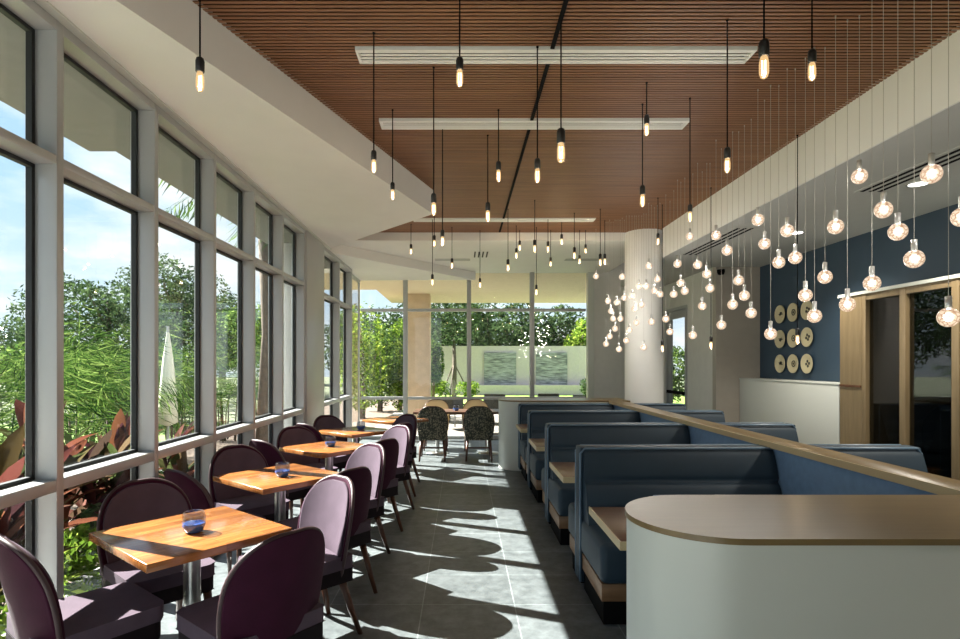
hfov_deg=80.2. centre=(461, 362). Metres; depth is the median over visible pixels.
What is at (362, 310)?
window
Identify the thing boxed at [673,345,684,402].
shrub
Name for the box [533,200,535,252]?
pendant
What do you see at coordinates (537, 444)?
table
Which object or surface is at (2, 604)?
plant
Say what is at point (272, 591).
dining chair
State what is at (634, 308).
globe pendant
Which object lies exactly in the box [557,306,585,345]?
evergreen tree
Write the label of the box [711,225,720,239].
globe pendant
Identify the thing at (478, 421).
dining chair
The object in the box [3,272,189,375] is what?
oak tree
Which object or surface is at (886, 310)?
door
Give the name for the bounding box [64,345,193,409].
tree
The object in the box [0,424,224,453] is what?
lawn
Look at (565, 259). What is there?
ceiling vent
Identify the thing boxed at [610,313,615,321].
globe pendant
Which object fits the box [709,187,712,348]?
pendant
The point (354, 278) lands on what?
window
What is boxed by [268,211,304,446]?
window
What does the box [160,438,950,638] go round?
floor
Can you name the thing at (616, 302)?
globe pendant
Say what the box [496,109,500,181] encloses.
pendant
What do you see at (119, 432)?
cordyline
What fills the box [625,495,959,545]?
countertop
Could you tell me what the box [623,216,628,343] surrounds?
globe pendant
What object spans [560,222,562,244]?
pendant
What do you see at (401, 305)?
evergreen tree
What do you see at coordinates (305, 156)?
ceiling
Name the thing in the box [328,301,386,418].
shrub
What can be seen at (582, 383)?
shrub
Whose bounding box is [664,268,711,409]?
wall
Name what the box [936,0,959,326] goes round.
globe pendant
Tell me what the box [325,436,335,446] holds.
votive holder
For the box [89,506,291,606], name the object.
dining table
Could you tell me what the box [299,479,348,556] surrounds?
chair backrest
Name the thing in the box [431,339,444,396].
shrub
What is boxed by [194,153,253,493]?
window
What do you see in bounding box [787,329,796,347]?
wall plate
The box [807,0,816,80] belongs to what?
pendant
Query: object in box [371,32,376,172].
pendant
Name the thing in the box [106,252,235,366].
oak tree
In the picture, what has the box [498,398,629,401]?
countertop
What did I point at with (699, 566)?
counter
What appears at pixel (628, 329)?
globe pendant
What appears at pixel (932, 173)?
globe pendant
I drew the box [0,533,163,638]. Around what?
dining chair
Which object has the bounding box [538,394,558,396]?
patio chair
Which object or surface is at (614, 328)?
globe pendant
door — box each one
[665,305,686,409]
[840,294,898,443]
[862,278,959,479]
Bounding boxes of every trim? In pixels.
[34,0,330,249]
[586,272,593,397]
[838,273,959,297]
[839,384,860,387]
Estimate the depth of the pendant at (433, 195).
3.85 m
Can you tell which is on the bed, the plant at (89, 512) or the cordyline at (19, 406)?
the cordyline at (19, 406)
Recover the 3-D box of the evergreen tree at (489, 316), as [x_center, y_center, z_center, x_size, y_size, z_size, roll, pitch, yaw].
[1.422,-1.402,39.474,4.107,6.256,4.500,0,0,0]
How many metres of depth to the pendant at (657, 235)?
6.89 m
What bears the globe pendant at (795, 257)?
hanging from the ceiling at (590, 179)
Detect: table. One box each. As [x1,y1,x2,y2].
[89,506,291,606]
[212,463,338,522]
[279,440,363,470]
[318,426,387,442]
[362,416,428,470]
[413,409,498,454]
[516,424,526,432]
[529,439,544,450]
[549,462,574,482]
[589,506,626,550]
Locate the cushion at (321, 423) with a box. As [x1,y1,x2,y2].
[315,417,345,440]
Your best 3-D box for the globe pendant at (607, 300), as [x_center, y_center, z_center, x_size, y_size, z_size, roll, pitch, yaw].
[2.070,-1.418,8.082,0.084,1.164,0.084,0,0,0]
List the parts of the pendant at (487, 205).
cord, bulb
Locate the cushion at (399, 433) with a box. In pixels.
[381,427,407,465]
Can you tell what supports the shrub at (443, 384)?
on the lawn at (682, 401)
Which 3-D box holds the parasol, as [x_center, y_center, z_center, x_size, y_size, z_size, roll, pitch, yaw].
[-4.436,0.575,8.600,0.500,2.250,0.500,0,0,0]
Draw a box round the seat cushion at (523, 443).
[520,440,526,460]
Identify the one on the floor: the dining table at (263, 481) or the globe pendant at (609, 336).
the dining table at (263, 481)
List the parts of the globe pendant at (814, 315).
globe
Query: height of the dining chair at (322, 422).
0.899 m
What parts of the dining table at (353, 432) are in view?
post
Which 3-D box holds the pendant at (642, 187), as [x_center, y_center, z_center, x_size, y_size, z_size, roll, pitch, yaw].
[1.393,-1.602,4.400,0.042,0.796,0.041,0,0,0]
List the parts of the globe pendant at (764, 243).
globe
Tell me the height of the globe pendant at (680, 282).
1.159 m
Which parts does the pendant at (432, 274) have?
cord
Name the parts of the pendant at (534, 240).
cord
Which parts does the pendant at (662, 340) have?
cord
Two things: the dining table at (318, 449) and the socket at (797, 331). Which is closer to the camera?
the socket at (797, 331)
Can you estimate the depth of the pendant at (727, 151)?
3.32 m
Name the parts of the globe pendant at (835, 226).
globe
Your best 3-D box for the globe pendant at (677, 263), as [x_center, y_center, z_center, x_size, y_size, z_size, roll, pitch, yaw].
[2.354,-1.520,6.224,0.084,0.960,0.084,0,0,0]
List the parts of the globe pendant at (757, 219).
globe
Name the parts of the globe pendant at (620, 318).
globe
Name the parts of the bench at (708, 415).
panel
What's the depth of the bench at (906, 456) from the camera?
3.96 m
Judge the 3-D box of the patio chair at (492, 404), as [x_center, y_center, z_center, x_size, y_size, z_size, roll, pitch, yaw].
[0.947,1.221,15.485,0.630,0.781,0.568,0,0,17]
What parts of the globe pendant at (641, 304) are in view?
globe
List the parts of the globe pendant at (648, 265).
globe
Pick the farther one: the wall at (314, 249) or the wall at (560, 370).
the wall at (560, 370)
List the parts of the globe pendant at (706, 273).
globe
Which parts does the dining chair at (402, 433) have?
seat, seat, leg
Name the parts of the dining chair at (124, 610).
seat, seat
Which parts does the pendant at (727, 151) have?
cord, bulb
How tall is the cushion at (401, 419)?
0.436 m
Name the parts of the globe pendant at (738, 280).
globe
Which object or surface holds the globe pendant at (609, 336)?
hanging from the ceiling at (590, 179)
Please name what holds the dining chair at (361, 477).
on the floor
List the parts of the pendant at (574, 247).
cord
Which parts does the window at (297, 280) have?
sill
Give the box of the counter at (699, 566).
[625,495,959,638]
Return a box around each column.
[408,294,430,417]
[625,229,663,402]
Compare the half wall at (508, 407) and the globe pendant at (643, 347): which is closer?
the globe pendant at (643, 347)
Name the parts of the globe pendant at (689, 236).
globe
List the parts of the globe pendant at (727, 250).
globe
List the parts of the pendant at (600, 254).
cord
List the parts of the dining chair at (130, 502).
seat, seat, leg, leg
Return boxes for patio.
[360,413,498,437]
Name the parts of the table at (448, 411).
post, plate, plate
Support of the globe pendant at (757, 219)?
hanging from the ceiling at (590, 179)
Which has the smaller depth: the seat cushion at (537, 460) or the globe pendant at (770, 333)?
the globe pendant at (770, 333)
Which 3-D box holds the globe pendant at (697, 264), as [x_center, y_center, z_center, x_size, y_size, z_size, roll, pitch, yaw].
[2.356,-1.469,5.700,0.084,1.061,0.084,0,0,0]
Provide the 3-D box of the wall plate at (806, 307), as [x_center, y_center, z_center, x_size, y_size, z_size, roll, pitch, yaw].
[4.875,-0.745,8.040,0.040,0.276,0.276,0,0,0]
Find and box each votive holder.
[182,509,205,533]
[275,462,289,476]
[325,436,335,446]
[357,421,364,429]
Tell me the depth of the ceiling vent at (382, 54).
3.68 m
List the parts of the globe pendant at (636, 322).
globe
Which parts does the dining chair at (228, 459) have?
leg, seat, seat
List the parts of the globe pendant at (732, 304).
globe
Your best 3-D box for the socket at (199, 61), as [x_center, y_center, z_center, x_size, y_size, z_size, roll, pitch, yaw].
[-1.195,-1.361,2.600,0.039,0.070,0.038,0,0,0]
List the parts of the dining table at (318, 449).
post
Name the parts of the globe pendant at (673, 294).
globe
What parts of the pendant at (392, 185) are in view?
cord, bulb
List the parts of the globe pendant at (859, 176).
globe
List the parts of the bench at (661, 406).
panel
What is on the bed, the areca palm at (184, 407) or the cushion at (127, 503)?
the areca palm at (184, 407)
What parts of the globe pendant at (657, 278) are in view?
globe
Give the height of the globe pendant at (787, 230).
1.145 m
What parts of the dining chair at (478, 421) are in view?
leg, seat, seat, leg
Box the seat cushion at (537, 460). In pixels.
[530,453,544,479]
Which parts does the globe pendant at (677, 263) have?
globe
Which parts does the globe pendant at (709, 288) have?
globe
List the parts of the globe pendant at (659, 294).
globe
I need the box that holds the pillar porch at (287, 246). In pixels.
[284,243,291,427]
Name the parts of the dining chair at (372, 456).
seat, seat, leg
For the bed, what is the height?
0.180 m
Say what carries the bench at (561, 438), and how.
on the floor
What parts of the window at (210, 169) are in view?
sill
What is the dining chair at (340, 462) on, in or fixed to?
on the floor
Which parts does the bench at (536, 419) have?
panel, panel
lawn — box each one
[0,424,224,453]
[435,395,684,405]
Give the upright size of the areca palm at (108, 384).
2.402 m
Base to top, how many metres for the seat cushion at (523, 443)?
0.245 m
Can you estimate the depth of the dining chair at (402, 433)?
6.11 m
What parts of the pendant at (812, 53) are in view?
cord, bulb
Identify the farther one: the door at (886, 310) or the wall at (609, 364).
the wall at (609, 364)
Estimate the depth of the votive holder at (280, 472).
4.13 m
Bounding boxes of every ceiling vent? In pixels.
[355,46,757,63]
[379,118,688,129]
[414,218,595,221]
[435,259,469,260]
[474,252,487,256]
[564,259,602,260]
[680,227,757,254]
[854,146,959,192]
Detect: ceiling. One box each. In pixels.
[47,0,432,247]
[193,0,959,232]
[342,233,624,272]
[621,102,959,286]
[663,26,959,256]
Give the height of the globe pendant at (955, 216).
1.383 m
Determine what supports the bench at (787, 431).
on the floor
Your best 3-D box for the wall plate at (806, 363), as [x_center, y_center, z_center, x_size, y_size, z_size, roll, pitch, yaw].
[4.875,0.010,8.040,0.040,0.276,0.276,0,0,0]
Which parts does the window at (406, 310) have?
sill, rail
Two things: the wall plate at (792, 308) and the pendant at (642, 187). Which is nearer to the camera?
the pendant at (642, 187)
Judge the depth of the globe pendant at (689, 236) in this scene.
6.42 m
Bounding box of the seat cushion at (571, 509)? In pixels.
[568,502,574,538]
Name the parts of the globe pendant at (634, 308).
globe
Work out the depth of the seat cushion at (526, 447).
7.33 m
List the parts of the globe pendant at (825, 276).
globe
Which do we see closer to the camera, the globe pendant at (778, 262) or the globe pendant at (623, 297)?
the globe pendant at (778, 262)
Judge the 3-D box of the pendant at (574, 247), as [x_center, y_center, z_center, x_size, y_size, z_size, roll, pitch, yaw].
[1.497,-1.693,7.600,0.040,0.613,0.038,0,0,0]
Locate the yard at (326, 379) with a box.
[0,377,684,423]
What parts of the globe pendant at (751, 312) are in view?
globe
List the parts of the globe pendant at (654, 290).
globe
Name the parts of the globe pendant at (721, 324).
globe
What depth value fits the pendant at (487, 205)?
5.00 m
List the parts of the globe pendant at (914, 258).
globe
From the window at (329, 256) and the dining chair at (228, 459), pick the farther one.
the window at (329, 256)
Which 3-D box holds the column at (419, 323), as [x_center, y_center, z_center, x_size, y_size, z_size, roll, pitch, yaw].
[-1.222,-0.142,15.900,0.682,3.505,0.600,0,0,0]
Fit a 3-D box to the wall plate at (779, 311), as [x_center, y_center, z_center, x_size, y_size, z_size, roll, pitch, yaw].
[4.875,-0.745,8.720,0.040,0.276,0.276,0,0,0]
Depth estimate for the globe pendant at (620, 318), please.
7.96 m
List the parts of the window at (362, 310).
rail, sill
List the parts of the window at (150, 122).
sill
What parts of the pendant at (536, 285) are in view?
cord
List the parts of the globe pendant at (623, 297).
globe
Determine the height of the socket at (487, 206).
0.077 m
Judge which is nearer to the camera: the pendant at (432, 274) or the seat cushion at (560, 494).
the seat cushion at (560, 494)
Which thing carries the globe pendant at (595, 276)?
hanging from the ceiling at (590, 179)
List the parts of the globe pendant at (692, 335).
globe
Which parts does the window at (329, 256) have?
sill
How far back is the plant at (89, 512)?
4.50 m
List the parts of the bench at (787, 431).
panel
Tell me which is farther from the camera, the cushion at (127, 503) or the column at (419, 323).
the column at (419, 323)
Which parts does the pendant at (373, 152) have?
cord, bulb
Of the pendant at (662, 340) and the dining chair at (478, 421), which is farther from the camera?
the dining chair at (478, 421)
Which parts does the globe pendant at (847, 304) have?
globe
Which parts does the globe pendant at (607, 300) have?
globe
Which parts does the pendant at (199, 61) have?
cord, bulb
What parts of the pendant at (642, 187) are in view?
cord, bulb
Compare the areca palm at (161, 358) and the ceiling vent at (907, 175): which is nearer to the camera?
the ceiling vent at (907, 175)
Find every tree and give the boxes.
[0,315,103,393]
[0,341,88,403]
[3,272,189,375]
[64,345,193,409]
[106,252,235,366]
[180,293,236,387]
[216,302,261,380]
[324,303,372,387]
[352,305,402,390]
[390,303,438,338]
[431,303,483,396]
[431,303,486,345]
[460,303,509,345]
[484,303,550,345]
[523,304,578,345]
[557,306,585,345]
[563,317,585,345]
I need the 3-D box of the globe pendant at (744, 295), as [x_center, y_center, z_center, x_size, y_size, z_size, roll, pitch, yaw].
[2.374,-1.262,4.792,0.084,1.476,0.084,0,0,0]
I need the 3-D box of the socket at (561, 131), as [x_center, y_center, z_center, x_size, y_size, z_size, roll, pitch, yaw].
[0.573,-1.316,3.300,0.050,0.089,0.049,0,0,0]
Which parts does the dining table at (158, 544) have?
post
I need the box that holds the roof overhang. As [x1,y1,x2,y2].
[0,12,329,268]
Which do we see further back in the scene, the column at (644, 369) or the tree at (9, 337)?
the tree at (9, 337)
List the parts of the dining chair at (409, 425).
leg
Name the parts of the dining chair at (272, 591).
seat, seat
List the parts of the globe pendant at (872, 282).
globe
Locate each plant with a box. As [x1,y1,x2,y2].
[0,539,79,612]
[0,582,87,626]
[0,595,8,638]
[64,522,101,595]
[65,502,101,566]
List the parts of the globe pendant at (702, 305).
globe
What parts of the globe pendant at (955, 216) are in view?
globe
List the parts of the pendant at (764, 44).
cord, bulb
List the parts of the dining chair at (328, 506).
seat, seat, leg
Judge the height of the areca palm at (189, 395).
2.533 m
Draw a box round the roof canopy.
[324,262,624,302]
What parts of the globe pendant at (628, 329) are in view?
globe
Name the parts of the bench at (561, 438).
panel, panel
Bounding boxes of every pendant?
[195,0,204,91]
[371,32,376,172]
[390,109,394,199]
[431,66,435,215]
[431,219,433,285]
[433,215,435,246]
[440,129,444,245]
[456,0,462,86]
[485,135,489,221]
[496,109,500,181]
[506,209,509,270]
[515,226,517,258]
[518,230,520,250]
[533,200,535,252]
[534,46,539,182]
[535,227,537,294]
[550,230,551,266]
[557,19,564,162]
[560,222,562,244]
[573,213,575,258]
[578,230,580,263]
[584,230,586,253]
[593,270,598,278]
[599,209,601,265]
[603,220,605,264]
[603,337,608,346]
[605,294,610,303]
[607,220,612,338]
[608,305,613,313]
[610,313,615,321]
[612,322,617,331]
[614,296,619,304]
[616,343,621,351]
[617,220,623,321]
[619,270,624,279]
[621,220,626,300]
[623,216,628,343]
[626,323,631,332]
[629,289,634,298]
[631,216,637,311]
[633,216,639,325]
[636,279,641,289]
[638,216,644,307]
[640,103,644,206]
[641,340,646,349]
[643,279,648,289]
[644,82,648,135]
[645,203,651,268]
[648,205,654,324]
[652,207,657,293]
[654,205,660,282]
[656,198,659,244]
[656,287,662,297]
[661,204,663,351]
[662,195,669,322]
[666,324,673,334]
[670,190,677,297]
[674,180,681,267]
[677,182,684,286]
[681,178,688,294]
[686,228,693,239]
[688,97,691,221]
[689,173,696,338]
[693,163,701,268]
[698,171,705,309]
[702,163,710,277]
[705,279,714,292]
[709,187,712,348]
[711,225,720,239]
[717,148,725,329]
[722,239,732,255]
[724,19,730,172]
[727,131,737,309]
[733,131,743,284]
[739,125,749,300]
[746,119,756,317]
[752,89,763,225]
[758,0,769,78]
[758,100,769,248]
[764,85,776,339]
[772,85,784,267]
[780,68,793,236]
[788,68,801,263]
[795,135,799,344]
[798,57,812,301]
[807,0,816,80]
[807,47,821,322]
[817,47,832,283]
[827,15,843,233]
[839,19,855,311]
[851,15,867,183]
[863,266,880,290]
[873,0,893,217]
[887,212,908,240]
[903,0,924,267]
[920,0,943,183]
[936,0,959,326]
[950,197,959,226]
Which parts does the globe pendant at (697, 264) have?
globe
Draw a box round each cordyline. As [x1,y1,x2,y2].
[0,399,112,494]
[0,425,97,594]
[24,439,118,522]
[65,409,129,506]
[85,423,164,495]
[158,421,193,478]
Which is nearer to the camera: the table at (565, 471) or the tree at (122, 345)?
the table at (565, 471)
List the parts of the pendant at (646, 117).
cord, bulb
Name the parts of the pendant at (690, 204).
cord, bulb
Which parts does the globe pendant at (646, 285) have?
globe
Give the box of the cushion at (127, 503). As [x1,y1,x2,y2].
[103,483,188,563]
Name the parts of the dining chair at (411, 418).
seat, leg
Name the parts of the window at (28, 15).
sill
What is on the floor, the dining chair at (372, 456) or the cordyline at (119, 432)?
the dining chair at (372, 456)
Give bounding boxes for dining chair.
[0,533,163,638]
[96,478,214,620]
[164,469,265,594]
[175,526,325,638]
[209,444,289,561]
[238,474,362,634]
[249,439,313,517]
[276,426,337,509]
[277,466,377,614]
[295,423,349,469]
[313,415,351,471]
[345,443,390,553]
[371,438,402,541]
[374,425,414,518]
[389,422,415,503]
[392,414,419,481]
[417,406,447,461]
[423,399,449,450]
[462,399,487,450]
[463,406,494,461]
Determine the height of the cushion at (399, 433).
0.436 m
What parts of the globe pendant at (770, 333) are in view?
globe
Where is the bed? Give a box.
[0,395,399,613]
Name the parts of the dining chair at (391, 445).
seat, seat, leg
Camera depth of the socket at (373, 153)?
3.44 m
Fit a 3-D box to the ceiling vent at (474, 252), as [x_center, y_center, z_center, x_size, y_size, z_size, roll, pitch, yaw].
[0.328,-1.882,9.900,0.235,0.006,0.500,0,0,0]
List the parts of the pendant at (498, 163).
cord, bulb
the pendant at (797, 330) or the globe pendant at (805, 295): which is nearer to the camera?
the globe pendant at (805, 295)
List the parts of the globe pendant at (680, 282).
globe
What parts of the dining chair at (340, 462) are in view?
seat, seat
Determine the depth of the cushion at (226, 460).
4.68 m
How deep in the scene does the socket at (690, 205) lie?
4.29 m
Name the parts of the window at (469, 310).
sill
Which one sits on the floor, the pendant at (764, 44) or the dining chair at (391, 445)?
the dining chair at (391, 445)
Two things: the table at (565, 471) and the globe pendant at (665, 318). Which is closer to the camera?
the table at (565, 471)
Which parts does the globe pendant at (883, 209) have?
globe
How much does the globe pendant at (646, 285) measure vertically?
1.018 m
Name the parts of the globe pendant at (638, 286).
globe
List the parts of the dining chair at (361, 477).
seat, leg, seat, leg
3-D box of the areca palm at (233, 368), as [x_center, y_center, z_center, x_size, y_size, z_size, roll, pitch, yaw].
[-5.298,0.338,14.862,3.645,2.734,3.239,0,0,-14]
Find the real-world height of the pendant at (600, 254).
0.741 m
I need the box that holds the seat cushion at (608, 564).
[581,521,626,583]
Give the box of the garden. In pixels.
[1,567,101,635]
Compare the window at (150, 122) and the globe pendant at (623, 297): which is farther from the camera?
the globe pendant at (623, 297)
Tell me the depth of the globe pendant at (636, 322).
7.71 m
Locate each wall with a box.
[305,230,323,425]
[437,346,585,394]
[498,398,629,470]
[594,263,624,398]
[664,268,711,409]
[712,267,759,421]
[739,378,839,443]
[760,204,959,381]
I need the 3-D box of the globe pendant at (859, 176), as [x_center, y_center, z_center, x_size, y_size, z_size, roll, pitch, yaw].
[2.288,-1.516,3.282,0.084,0.969,0.084,0,0,0]
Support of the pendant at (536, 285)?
hanging from the ceiling at (590, 179)
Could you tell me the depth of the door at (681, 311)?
11.46 m
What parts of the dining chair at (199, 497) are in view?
leg, seat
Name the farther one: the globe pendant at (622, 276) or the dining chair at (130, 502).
the globe pendant at (622, 276)
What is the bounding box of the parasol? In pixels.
[158,326,177,476]
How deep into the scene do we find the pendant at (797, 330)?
5.00 m
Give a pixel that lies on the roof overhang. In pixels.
(94, 120)
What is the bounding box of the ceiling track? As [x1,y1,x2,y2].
[499,0,568,231]
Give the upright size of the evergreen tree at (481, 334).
5.701 m
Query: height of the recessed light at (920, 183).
0.010 m
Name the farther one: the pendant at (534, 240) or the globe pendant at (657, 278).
the globe pendant at (657, 278)
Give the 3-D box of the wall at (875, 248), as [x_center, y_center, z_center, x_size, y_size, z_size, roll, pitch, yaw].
[4.966,-0.046,3.083,0.140,3.253,12.565,0,0,0]
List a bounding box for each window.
[0,0,56,556]
[35,21,153,598]
[130,103,213,481]
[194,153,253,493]
[237,187,281,445]
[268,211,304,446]
[324,247,338,414]
[333,259,351,441]
[352,274,359,441]
[358,283,402,438]
[403,280,466,438]
[467,280,529,438]
[529,272,585,397]
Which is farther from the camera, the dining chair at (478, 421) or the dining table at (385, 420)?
the dining chair at (478, 421)
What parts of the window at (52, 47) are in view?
sill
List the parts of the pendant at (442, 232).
cord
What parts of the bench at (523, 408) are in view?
panel, panel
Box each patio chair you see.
[444,400,463,427]
[483,394,504,408]
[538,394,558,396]
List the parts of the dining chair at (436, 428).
leg, seat, seat, leg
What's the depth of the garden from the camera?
4.40 m
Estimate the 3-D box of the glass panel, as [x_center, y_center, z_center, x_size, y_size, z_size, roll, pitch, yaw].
[6.618,0.080,3.100,3.164,3.000,12.600,0,0,0]
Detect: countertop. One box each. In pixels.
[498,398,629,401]
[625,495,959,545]
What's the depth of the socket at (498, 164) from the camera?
4.48 m
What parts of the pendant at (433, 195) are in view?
cord, bulb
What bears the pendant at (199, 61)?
hanging from the ceiling at (590, 179)
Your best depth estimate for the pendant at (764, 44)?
2.39 m
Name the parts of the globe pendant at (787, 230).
globe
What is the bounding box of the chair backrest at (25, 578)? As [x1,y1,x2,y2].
[3,536,58,600]
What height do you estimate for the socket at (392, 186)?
0.063 m
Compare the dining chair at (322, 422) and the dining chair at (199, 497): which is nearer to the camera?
the dining chair at (199, 497)
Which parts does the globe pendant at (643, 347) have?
globe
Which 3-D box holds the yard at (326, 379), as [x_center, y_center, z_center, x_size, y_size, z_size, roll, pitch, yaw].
[0.000,1.792,20.000,120.000,0.175,100.000,0,0,0]
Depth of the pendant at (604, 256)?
7.98 m
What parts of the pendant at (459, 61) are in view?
bulb, cord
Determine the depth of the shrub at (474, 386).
27.79 m
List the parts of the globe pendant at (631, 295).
globe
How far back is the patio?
14.45 m
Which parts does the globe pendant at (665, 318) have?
globe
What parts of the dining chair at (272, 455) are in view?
leg, seat, seat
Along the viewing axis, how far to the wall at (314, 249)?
7.73 m
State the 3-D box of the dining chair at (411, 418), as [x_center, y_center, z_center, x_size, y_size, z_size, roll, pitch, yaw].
[-0.893,1.135,7.497,0.514,0.899,0.594,0,0,43]
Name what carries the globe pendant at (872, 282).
hanging from the ceiling at (590, 179)
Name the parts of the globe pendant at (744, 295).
globe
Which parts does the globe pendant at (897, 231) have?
globe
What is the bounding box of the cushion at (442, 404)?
[425,401,447,415]
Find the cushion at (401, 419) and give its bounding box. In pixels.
[392,416,414,446]
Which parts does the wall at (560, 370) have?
slate panel, slate panel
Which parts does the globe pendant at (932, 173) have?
globe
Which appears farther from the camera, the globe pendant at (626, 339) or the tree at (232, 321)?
the tree at (232, 321)
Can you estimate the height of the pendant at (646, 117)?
0.383 m
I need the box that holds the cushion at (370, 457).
[346,446,381,497]
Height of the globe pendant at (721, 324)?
1.689 m
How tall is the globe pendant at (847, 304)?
1.702 m
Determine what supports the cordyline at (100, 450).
on the bed
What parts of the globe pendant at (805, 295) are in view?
globe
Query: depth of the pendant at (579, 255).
8.60 m
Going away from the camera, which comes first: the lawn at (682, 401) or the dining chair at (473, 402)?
the dining chair at (473, 402)
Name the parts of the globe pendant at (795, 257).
globe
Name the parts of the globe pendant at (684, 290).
globe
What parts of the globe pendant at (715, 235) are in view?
globe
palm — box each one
[0,293,222,447]
[0,308,193,442]
[0,325,158,446]
[0,337,129,448]
[64,318,236,422]
[79,327,236,441]
[114,340,236,433]
[158,180,267,441]
[172,342,260,444]
[187,334,327,416]
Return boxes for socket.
[195,56,204,73]
[371,150,376,159]
[390,182,394,189]
[431,193,435,202]
[440,229,444,236]
[456,56,462,70]
[485,202,489,210]
[496,161,500,170]
[534,158,539,168]
[557,128,564,143]
[640,185,644,194]
[644,114,648,124]
[688,204,691,211]
[724,147,730,158]
[758,38,769,57]
[795,328,799,334]
[807,48,816,64]
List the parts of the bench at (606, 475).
panel, panel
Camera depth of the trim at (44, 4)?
3.62 m
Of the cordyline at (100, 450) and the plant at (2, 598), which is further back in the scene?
the cordyline at (100, 450)
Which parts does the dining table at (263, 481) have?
post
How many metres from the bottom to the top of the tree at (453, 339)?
5.292 m
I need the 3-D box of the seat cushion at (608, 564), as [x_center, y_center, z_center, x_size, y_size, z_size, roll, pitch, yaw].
[1.498,1.202,3.685,1.345,0.245,0.600,0,0,0]
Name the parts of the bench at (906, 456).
panel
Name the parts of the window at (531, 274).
sill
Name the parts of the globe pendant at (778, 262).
globe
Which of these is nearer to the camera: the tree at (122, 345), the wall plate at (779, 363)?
the wall plate at (779, 363)
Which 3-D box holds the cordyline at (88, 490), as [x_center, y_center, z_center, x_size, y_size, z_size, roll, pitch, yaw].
[-3.260,1.120,4.832,0.921,1.160,0.774,0,0,-45]
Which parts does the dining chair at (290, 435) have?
seat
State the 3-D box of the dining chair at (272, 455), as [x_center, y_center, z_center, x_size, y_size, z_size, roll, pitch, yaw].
[-1.673,1.135,5.333,0.514,0.899,0.593,0,0,35]
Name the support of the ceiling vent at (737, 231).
in the ceiling at (899, 149)
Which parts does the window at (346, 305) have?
sill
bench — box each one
[518,403,613,480]
[525,410,640,502]
[541,422,690,544]
[568,444,781,623]
[634,403,685,409]
[663,410,724,421]
[714,422,798,441]
[808,444,927,472]
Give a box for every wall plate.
[774,330,784,347]
[774,355,784,372]
[775,305,784,322]
[787,303,798,321]
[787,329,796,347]
[787,354,798,372]
[800,301,811,319]
[800,327,812,346]
[800,354,812,372]
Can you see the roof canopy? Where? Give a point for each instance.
(495, 287)
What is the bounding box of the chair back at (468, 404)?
[464,401,486,408]
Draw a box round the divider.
[609,401,959,494]
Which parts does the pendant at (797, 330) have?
cord, bulb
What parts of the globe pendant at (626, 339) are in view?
globe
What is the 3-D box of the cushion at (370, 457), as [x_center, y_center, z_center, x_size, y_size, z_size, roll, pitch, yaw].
[-0.810,0.932,4.809,0.452,0.436,0.155,0,0,43]
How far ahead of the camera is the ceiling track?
4.22 m
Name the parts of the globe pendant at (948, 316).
globe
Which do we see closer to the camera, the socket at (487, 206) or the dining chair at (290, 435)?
the socket at (487, 206)
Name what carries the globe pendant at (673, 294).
hanging from the ceiling at (590, 179)
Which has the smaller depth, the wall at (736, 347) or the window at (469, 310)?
the wall at (736, 347)
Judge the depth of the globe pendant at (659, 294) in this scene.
7.10 m
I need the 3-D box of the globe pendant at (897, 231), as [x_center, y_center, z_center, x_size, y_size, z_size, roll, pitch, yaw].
[2.146,-1.302,2.806,0.084,1.397,0.084,0,0,0]
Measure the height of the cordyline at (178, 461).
1.128 m
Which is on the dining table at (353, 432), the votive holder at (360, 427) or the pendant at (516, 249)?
the votive holder at (360, 427)
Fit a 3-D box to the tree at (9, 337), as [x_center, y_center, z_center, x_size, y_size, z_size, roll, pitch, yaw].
[-23.476,-0.406,30.093,7.490,4.260,7.938,0,0,0]
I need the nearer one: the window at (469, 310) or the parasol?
the parasol
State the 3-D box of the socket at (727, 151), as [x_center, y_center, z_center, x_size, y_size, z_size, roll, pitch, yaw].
[1.545,-1.225,3.320,0.037,0.067,0.036,0,0,0]
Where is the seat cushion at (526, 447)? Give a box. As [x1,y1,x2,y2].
[525,447,526,463]
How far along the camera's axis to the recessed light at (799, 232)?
6.86 m
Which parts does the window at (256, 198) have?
sill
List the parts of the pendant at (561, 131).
cord, bulb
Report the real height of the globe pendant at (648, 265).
0.831 m
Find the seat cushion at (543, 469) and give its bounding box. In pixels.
[541,467,544,491]
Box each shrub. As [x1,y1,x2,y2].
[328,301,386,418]
[354,323,398,411]
[384,317,402,409]
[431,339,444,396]
[435,380,450,396]
[454,381,479,396]
[579,378,585,394]
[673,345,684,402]
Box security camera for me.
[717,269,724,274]
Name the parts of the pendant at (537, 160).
cord, bulb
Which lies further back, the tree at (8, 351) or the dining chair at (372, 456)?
the tree at (8, 351)
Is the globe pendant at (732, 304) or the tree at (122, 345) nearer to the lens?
the globe pendant at (732, 304)
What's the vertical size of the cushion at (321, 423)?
0.436 m
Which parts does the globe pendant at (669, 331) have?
globe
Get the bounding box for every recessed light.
[792,231,804,234]
[905,180,928,187]
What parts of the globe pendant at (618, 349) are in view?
globe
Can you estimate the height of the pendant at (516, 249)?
0.480 m
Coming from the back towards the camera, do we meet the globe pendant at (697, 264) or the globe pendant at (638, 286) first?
the globe pendant at (638, 286)
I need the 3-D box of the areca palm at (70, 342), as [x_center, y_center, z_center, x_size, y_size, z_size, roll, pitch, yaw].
[-6.138,0.452,10.975,3.582,2.509,3.363,0,0,32]
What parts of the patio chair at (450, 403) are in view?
backrest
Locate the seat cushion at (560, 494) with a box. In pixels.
[548,477,574,515]
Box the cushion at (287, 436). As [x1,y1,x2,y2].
[279,428,318,464]
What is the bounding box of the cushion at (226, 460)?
[213,448,266,501]
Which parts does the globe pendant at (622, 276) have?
globe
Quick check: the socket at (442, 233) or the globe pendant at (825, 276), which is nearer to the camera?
the globe pendant at (825, 276)
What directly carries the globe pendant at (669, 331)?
hanging from the ceiling at (590, 179)
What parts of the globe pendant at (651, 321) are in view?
globe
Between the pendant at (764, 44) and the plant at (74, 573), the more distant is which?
the plant at (74, 573)

